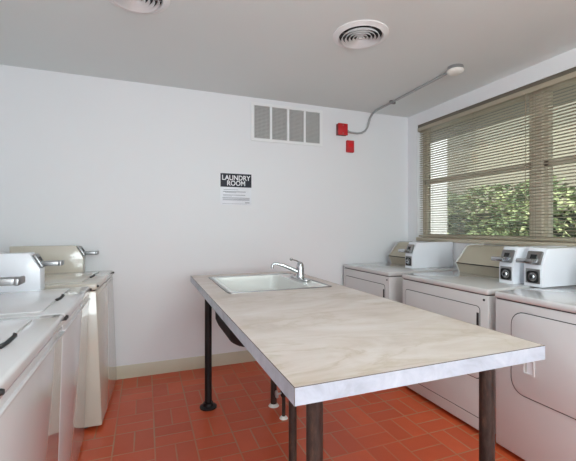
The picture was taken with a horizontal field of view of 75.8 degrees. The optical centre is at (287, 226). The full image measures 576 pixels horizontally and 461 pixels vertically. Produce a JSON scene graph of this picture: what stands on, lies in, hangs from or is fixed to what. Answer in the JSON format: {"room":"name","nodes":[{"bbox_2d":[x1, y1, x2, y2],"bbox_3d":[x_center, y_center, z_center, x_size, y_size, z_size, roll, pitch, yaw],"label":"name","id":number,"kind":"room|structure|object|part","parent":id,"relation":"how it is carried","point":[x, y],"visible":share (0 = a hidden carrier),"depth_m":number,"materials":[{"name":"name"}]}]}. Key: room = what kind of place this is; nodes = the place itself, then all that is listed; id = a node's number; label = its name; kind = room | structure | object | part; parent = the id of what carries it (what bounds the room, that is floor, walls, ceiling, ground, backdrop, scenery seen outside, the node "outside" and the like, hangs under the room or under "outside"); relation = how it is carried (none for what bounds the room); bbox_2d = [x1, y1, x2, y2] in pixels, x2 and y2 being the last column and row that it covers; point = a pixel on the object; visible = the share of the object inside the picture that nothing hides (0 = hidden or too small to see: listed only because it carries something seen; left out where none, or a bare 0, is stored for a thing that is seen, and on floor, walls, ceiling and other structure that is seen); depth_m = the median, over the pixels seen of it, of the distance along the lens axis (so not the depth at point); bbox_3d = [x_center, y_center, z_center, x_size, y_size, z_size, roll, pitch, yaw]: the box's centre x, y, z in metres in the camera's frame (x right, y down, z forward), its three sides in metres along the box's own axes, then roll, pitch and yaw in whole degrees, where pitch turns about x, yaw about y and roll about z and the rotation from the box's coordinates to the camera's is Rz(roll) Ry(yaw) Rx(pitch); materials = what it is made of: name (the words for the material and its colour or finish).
{"room":"laundry","nodes":[
{"label":"laundry","id":0,"kind":"room"},
{"bbox_2d":[0,65,407,365],"bbox_3d":[-0.467,0.020,3.459,4.080,2.440,0.160,0,0,-21],"label":"wall","id":1,"kind":"structure","parent":0,"point":[128,172],"depth_m":3.18,"materials":[{"name":"paint"}]},
{"bbox_2d":[116,350,255,379],"bbox_3d":[-0.436,1.188,3.379,3.760,0.104,0.011,0,0,-21],"label":"baseboard","id":2,"kind":"structure","parent":1,"relation":"attached to","point":[167,366],"depth_m":3.18,"materials":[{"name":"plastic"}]},
{"bbox_2d":[220,173,250,204],"bbox_3d":[-0.472,-0.342,3.368,0.286,0.284,0.006,0,0,-21],"label":"sign","id":3,"kind":"object","parent":1,"relation":"attached to","point":[235,189],"visible":1,"depth_m":3.36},
{"bbox_3d":[-0.472,-0.342,3.369,0.286,0.284,0.004,0,0,-21],"label":"plate","id":4,"kind":"part","parent":3,"relation":"part of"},
{"bbox_2d":[251,102,322,146],"bbox_3d":[0.000,-0.977,3.547,0.732,0.356,0.012,0,0,-21],"label":"air vent","id":5,"kind":"object","parent":1,"relation":"in","point":[273,123],"visible":1,"depth_m":3.54,"materials":[{"name":"grey metal"}]},
{"bbox_3d":[-0.242,-0.977,3.454,0.153,0.304,0.006,0,0,-21],"label":"panel","id":6,"kind":"part","parent":5,"relation":"part of","materials":[{"name":"grey metal"}]},
{"bbox_3d":[-0.081,-0.977,3.516,0.153,0.304,0.006,0,0,-21],"label":"panel","id":7,"kind":"part","parent":5,"relation":"part of","materials":[{"name":"grey metal"}]},
{"bbox_3d":[0.081,-0.977,3.579,0.153,0.304,0.006,0,0,-21],"label":"panel","id":8,"kind":"part","parent":5,"relation":"part of","materials":[{"name":"grey metal"}]},
{"bbox_3d":[0.242,-0.977,3.641,0.153,0.304,0.006,0,0,-21],"label":"panel","id":9,"kind":"part","parent":5,"relation":"part of","materials":[{"name":"grey metal"}]},
{"bbox_2d":[336,123,347,135],"bbox_3d":[0.544,-0.982,3.734,0.108,0.116,0.054,0,0,-21],"label":"alarm box","id":10,"kind":"object","parent":1,"relation":"attached to","point":[341,128],"visible":1,"depth_m":3.71,"materials":[{"name":"red metal"}]},
{"bbox_2d":[346,140,353,152],"bbox_3d":[0.635,-0.822,3.780,0.082,0.120,0.034,0,0,-21],"label":"fire alarm","id":11,"kind":"object","parent":1,"relation":"attached to","point":[349,144],"visible":1,"depth_m":3.77,"materials":[{"name":"red plastic"}]},
{"bbox_2d":[0,0,575,117],"bbox_3d":[0.555,-1.260,0.812,4.080,0.120,5.835,0,0,-21],"label":"ceiling","id":12,"kind":"structure","parent":0,"point":[278,50],"depth_m":2.43,"materials":[{"name":"paint"}]},
{"bbox_2d":[107,0,169,13],"bbox_3d":[-0.786,-1.186,1.905,0.344,0.028,0.344,0,0,-21],"label":"ceiling vent","id":13,"kind":"object","parent":12,"relation":"in","point":[135,6],"visible":1,"depth_m":1.98,"materials":[{"name":"metal"}]},
{"bbox_2d":[333,20,388,48],"bbox_3d":[0.453,-1.186,2.313,0.344,0.028,0.344,0,0,-21],"label":"ceiling vent","id":14,"kind":"object","parent":12,"relation":"in","point":[359,34],"visible":1,"depth_m":2.28,"materials":[{"name":"metal"}]},
{"bbox_2d":[348,72,447,133],"bbox_3d":[1.022,-1.076,3.372,0.283,0.247,1.151,0,0,-35],"label":"conduit","id":15,"kind":"object","parent":12,"relation":"attached to","point":[444,74],"visible":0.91,"depth_m":3.44,"materials":[{"name":"metal"}]},
{"bbox_2d":[447,64,463,75],"bbox_3d":[1.254,-1.172,2.772,0.122,0.056,0.122,0,0,-21],"label":"smoke detector","id":16,"kind":"object","parent":12,"relation":"attached to","point":[455,69],"visible":1,"depth_m":2.74,"materials":[{"name":"white plastic"}]},
{"bbox_2d":[77,361,524,460],"bbox_3d":[0.555,1.300,0.812,4.080,0.120,5.835,0,0,-21],"label":"floor","id":17,"kind":"structure","parent":0,"point":[157,417],"depth_m":2.29,"materials":[{"name":"tile"}]},
{"bbox_2d":[0,276,66,460],"bbox_3d":[-1.085,0.690,1.014,0.714,1.100,0.725,0,0,-21],"label":"washing machine","id":18,"kind":"object","parent":17,"relation":"on","point":[30,347],"visible":1,"depth_m":1.12,"materials":[{"name":"white metal"}]},
{"bbox_3d":[-1.033,0.343,1.020,0.415,0.008,0.600,0,0,-21],"label":"lid","id":19,"kind":"part","parent":18,"relation":"part of","materials":[{"name":"white metal"}]},
{"bbox_2d":[0,252,91,460],"bbox_3d":[-1.348,0.690,1.696,0.714,1.100,0.725,0,0,-21],"label":"washing machine","id":20,"kind":"object","parent":17,"relation":"on","point":[31,298],"visible":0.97,"depth_m":1.80,"materials":[{"name":"white metal"}]},
{"bbox_3d":[-1.296,0.343,1.702,0.415,0.008,0.600,0,0,-21],"label":"lid","id":21,"kind":"part","parent":20,"relation":"part of","materials":[{"name":"white metal"}]},
{"bbox_3d":[-1.357,0.183,2.021,0.053,0.077,0.080,0,0,-21],"label":"slide plate","id":22,"kind":"part","parent":20,"relation":"part of","materials":[{"name":"metal"}]},
{"bbox_2d":[10,245,116,428],"bbox_3d":[-1.584,0.690,2.509,0.693,1.100,0.735,0,0,-18],"label":"washing machine","id":23,"kind":"object","parent":17,"relation":"on","point":[101,372],"visible":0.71,"depth_m":2.47,"materials":[{"name":"white metal"}]},
{"bbox_3d":[-1.560,0.343,2.503,0.415,0.008,0.610,0,0,-18],"label":"lid","id":24,"kind":"part","parent":23,"relation":"part of","materials":[{"name":"white metal"}]},
{"bbox_3d":[-1.579,0.183,2.839,0.053,0.077,0.080,0,0,-18],"label":"slide plate","id":25,"kind":"part","parent":23,"relation":"part of","materials":[{"name":"metal"}]},
{"bbox_2d":[190,258,544,460],"bbox_3d":[0.030,0.723,1.929,0.823,1.034,2.042,0,0,-21],"label":"table","id":26,"kind":"object","parent":17,"relation":"on","point":[318,340],"visible":1,"depth_m":1.22,"materials":[{"name":"laminate"}]},
{"bbox_3d":[-0.549,0.816,2.548,0.048,0.828,0.048,0,0,-21],"label":"leg","id":27,"kind":"part","parent":26,"relation":"part of","materials":[{"name":"black metal"}]},
{"bbox_2d":[209,273,331,346],"bbox_3d":[-0.149,0.525,2.429,0.636,0.340,0.686,0,0,-21],"label":"sink","id":28,"kind":"object","parent":26,"relation":"in","point":[238,284],"depth_m":2.59,"materials":[{"name":"ceramic"}]},
{"bbox_2d":[268,379,278,407],"bbox_3d":[-0.137,0.969,2.496,0.074,0.543,0.236,0,0,27],"label":"drain pipe","id":29,"kind":"object","parent":26,"relation":"attached to","point":[273,404],"visible":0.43,"depth_m":2.55,"materials":[{"name":"metal"}]},
{"bbox_2d":[275,390,287,419],"bbox_3d":[0.009,0.812,2.432,0.225,0.855,0.057,0,0,-39],"label":"pipe","id":30,"kind":"object","parent":26,"relation":"attached to","point":[283,416],"visible":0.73,"depth_m":2.39,"materials":[{"name":"metal"}]},
{"bbox_2d":[271,258,310,281],"bbox_3d":[0.004,0.281,2.505,0.230,0.151,0.256,0,0,-21],"label":"faucet","id":31,"kind":"object","parent":26,"relation":"on","point":[299,270],"depth_m":2.51,"materials":[{"name":"silver metal"}]},
{"bbox_3d":[0.023,0.819,1.797,0.040,0.832,0.040,0,0,-21],"label":"post","id":32,"kind":"part","parent":26,"relation":"part of","materials":[{"name":"metal"}]},
{"bbox_3d":[0.075,0.816,1.042,0.048,0.828,0.048,0,0,-21],"label":"leg","id":33,"kind":"part","parent":26,"relation":"part of","materials":[{"name":"metal"}]},
{"bbox_3d":[0.665,0.816,1.237,0.048,0.828,0.048,0,0,-21],"label":"leg","id":34,"kind":"part","parent":26,"relation":"part of","materials":[{"name":"metal"}]},
{"bbox_2d":[344,241,457,302],"bbox_3d":[1.072,0.689,3.513,0.827,1.102,0.745,0,0,-21],"label":"dryer","id":35,"kind":"object","parent":17,"relation":"on","point":[382,279],"visible":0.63,"depth_m":3.33,"materials":[{"name":"white metal"}]},
{"bbox_3d":[0.689,0.691,3.374,0.010,0.418,0.640,0,0,-21],"label":"door","id":36,"kind":"part","parent":35,"relation":"part of","materials":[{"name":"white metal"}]},
{"bbox_3d":[1.098,0.196,3.334,0.044,0.080,0.082,0,0,-21],"label":"slide plate","id":37,"kind":"part","parent":35,"relation":"part of","materials":[{"name":"metal"}]},
{"bbox_2d":[402,244,566,433],"bbox_3d":[1.396,0.684,2.637,0.827,1.112,0.770,0,0,-21],"label":"dryer","id":38,"kind":"object","parent":17,"relation":"on","point":[467,294],"visible":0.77,"depth_m":2.40,"materials":[{"name":"white metal"}]},
{"bbox_3d":[1.013,0.686,2.498,0.010,0.428,0.665,0,0,-21],"label":"door","id":39,"kind":"part","parent":38,"relation":"part of","materials":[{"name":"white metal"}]},
{"bbox_3d":[1.395,0.295,2.368,0.005,0.087,0.078,0,0,-21],"label":"vault plate","id":40,"kind":"part","parent":38,"relation":"part of","materials":[{"name":"metal"}]},
{"bbox_3d":[1.407,0.186,2.373,0.044,0.080,0.082,0,0,-21],"label":"slide plate","id":41,"kind":"part","parent":38,"relation":"part of","materials":[{"name":"metal"}]},
{"bbox_2d":[495,246,575,460],"bbox_3d":[1.658,0.684,1.915,0.831,1.112,0.836,0,0,-21],"label":"dryer","id":42,"kind":"object","parent":17,"relation":"on","point":[536,400],"visible":0.92,"depth_m":1.88,"materials":[{"name":"white metal"}]},
{"bbox_3d":[1.476,0.295,2.232,0.005,0.087,0.087,0,0,-21],"label":"vault plate","id":43,"kind":"part","parent":42,"relation":"part of","materials":[{"name":"metal"}]},
{"bbox_3d":[1.489,0.186,2.236,0.044,0.080,0.092,0,0,-21],"label":"slide plate","id":44,"kind":"part","parent":42,"relation":"part of","materials":[{"name":"metal"}]},
{"bbox_3d":[1.296,0.661,1.727,0.010,0.427,0.545,0,0,-21],"label":"door","id":45,"kind":"part","parent":42,"relation":"part of","materials":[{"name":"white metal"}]},
{"bbox_2d":[408,48,575,267],"bbox_3d":[2.384,0.020,1.517,0.160,2.440,5.515,0,0,-21],"label":"wall","id":46,"kind":"structure","parent":0,"point":[562,62],"depth_m":3.47,"materials":[{"name":"paint"}]},
{"bbox_2d":[416,237,575,246],"bbox_3d":[2.128,0.127,2.035,0.093,0.036,4.065,0,0,-21],"label":"trim","id":47,"kind":"structure","parent":46,"relation":"attached to","point":[454,240],"depth_m":3.02,"materials":[{"name":"paint"}]},
{"bbox_2d":[423,81,575,242],"bbox_3d":[2.195,-0.481,2.061,0.090,1.192,4.065,0,0,-21],"label":"window","id":48,"kind":"structure","parent":46,"relation":"in","point":[538,220],"depth_m":3.47,"materials":[{"name":"paint"}]},
{"bbox_3d":[1.692,-0.471,3.398,0.004,1.097,1.132,0,0,-21],"label":"pane","id":49,"kind":"part","parent":48,"relation":"part of","materials":[{"name":"clear glass"}]},
{"bbox_3d":[1.691,-0.457,3.395,0.050,1.107,1.187,0,0,-21],"label":"sash","id":50,"kind":"part","parent":48,"relation":"part of","materials":[{"name":"paint"}]},
{"bbox_2d":[418,67,575,241],"bbox_3d":[2.125,-0.488,2.037,0.068,1.176,4.051,0,0,-21],"label":"window blind","id":51,"kind":"object","parent":48,"relation":"attached to","point":[567,76],"visible":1,"depth_m":2.99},
{"bbox_3d":[1.647,-0.460,3.272,0.029,1.100,0.003,0,0,-21],"label":"ladder cord","id":52,"kind":"part","parent":51,"relation":"part of","materials":[{"name":"beige fabric"}]},
{"bbox_3d":[2.123,0.092,2.040,0.028,0.015,4.037,0,0,-21],"label":"rail","id":53,"kind":"part","parent":51,"relation":"part of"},
{"bbox_3d":[1.842,-0.460,2.769,0.029,1.100,0.003,0,0,-21],"label":"ladder cord","id":54,"kind":"part","parent":51,"relation":"part of","materials":[{"name":"beige fabric"}]},
{"bbox_3d":[2.190,-0.457,2.102,0.050,1.107,1.425,0,0,-21],"label":"sash","id":55,"kind":"part","parent":48,"relation":"part of","materials":[{"name":"paint"}]},
{"bbox_2d":[477,84,575,127],"bbox_3d":[2.692,-1.210,1.843,0.650,0.220,12.500,0,0,-21],"label":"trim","id":56,"kind":"structure","parent":46,"relation":"attached to","point":[575,84],"depth_m":3.46,"materials":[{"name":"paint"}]},
{"label":"outside","id":57,"kind":"structure","parent":0,"visible":0},
{"bbox_3d":[6.420,1.475,6.765,11.150,0.230,24.000,0,0,-21],"label":"ground","id":58,"kind":"structure","parent":57,"visible":0},
{"bbox_2d":[463,174,575,236],"bbox_3d":[3.703,0.251,5.449,0.967,2.318,11.609,0,0,-21],"label":"hedge","id":59,"kind":"object","parent":58,"relation":"on","point":[499,231],"visible":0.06,"depth_m":5.76,"materials":[{"name":"green plant"}]},
{"bbox_2d":[465,101,575,213],"bbox_3d":[4.754,-0.865,7.194,0.950,4.450,18.400,0,0,-21],"label":"neighboring building","id":60,"kind":"structure","parent":58,"relation":"on","point":[567,178],"depth_m":7.43,"materials":[{"name":"paint"}]}
]}

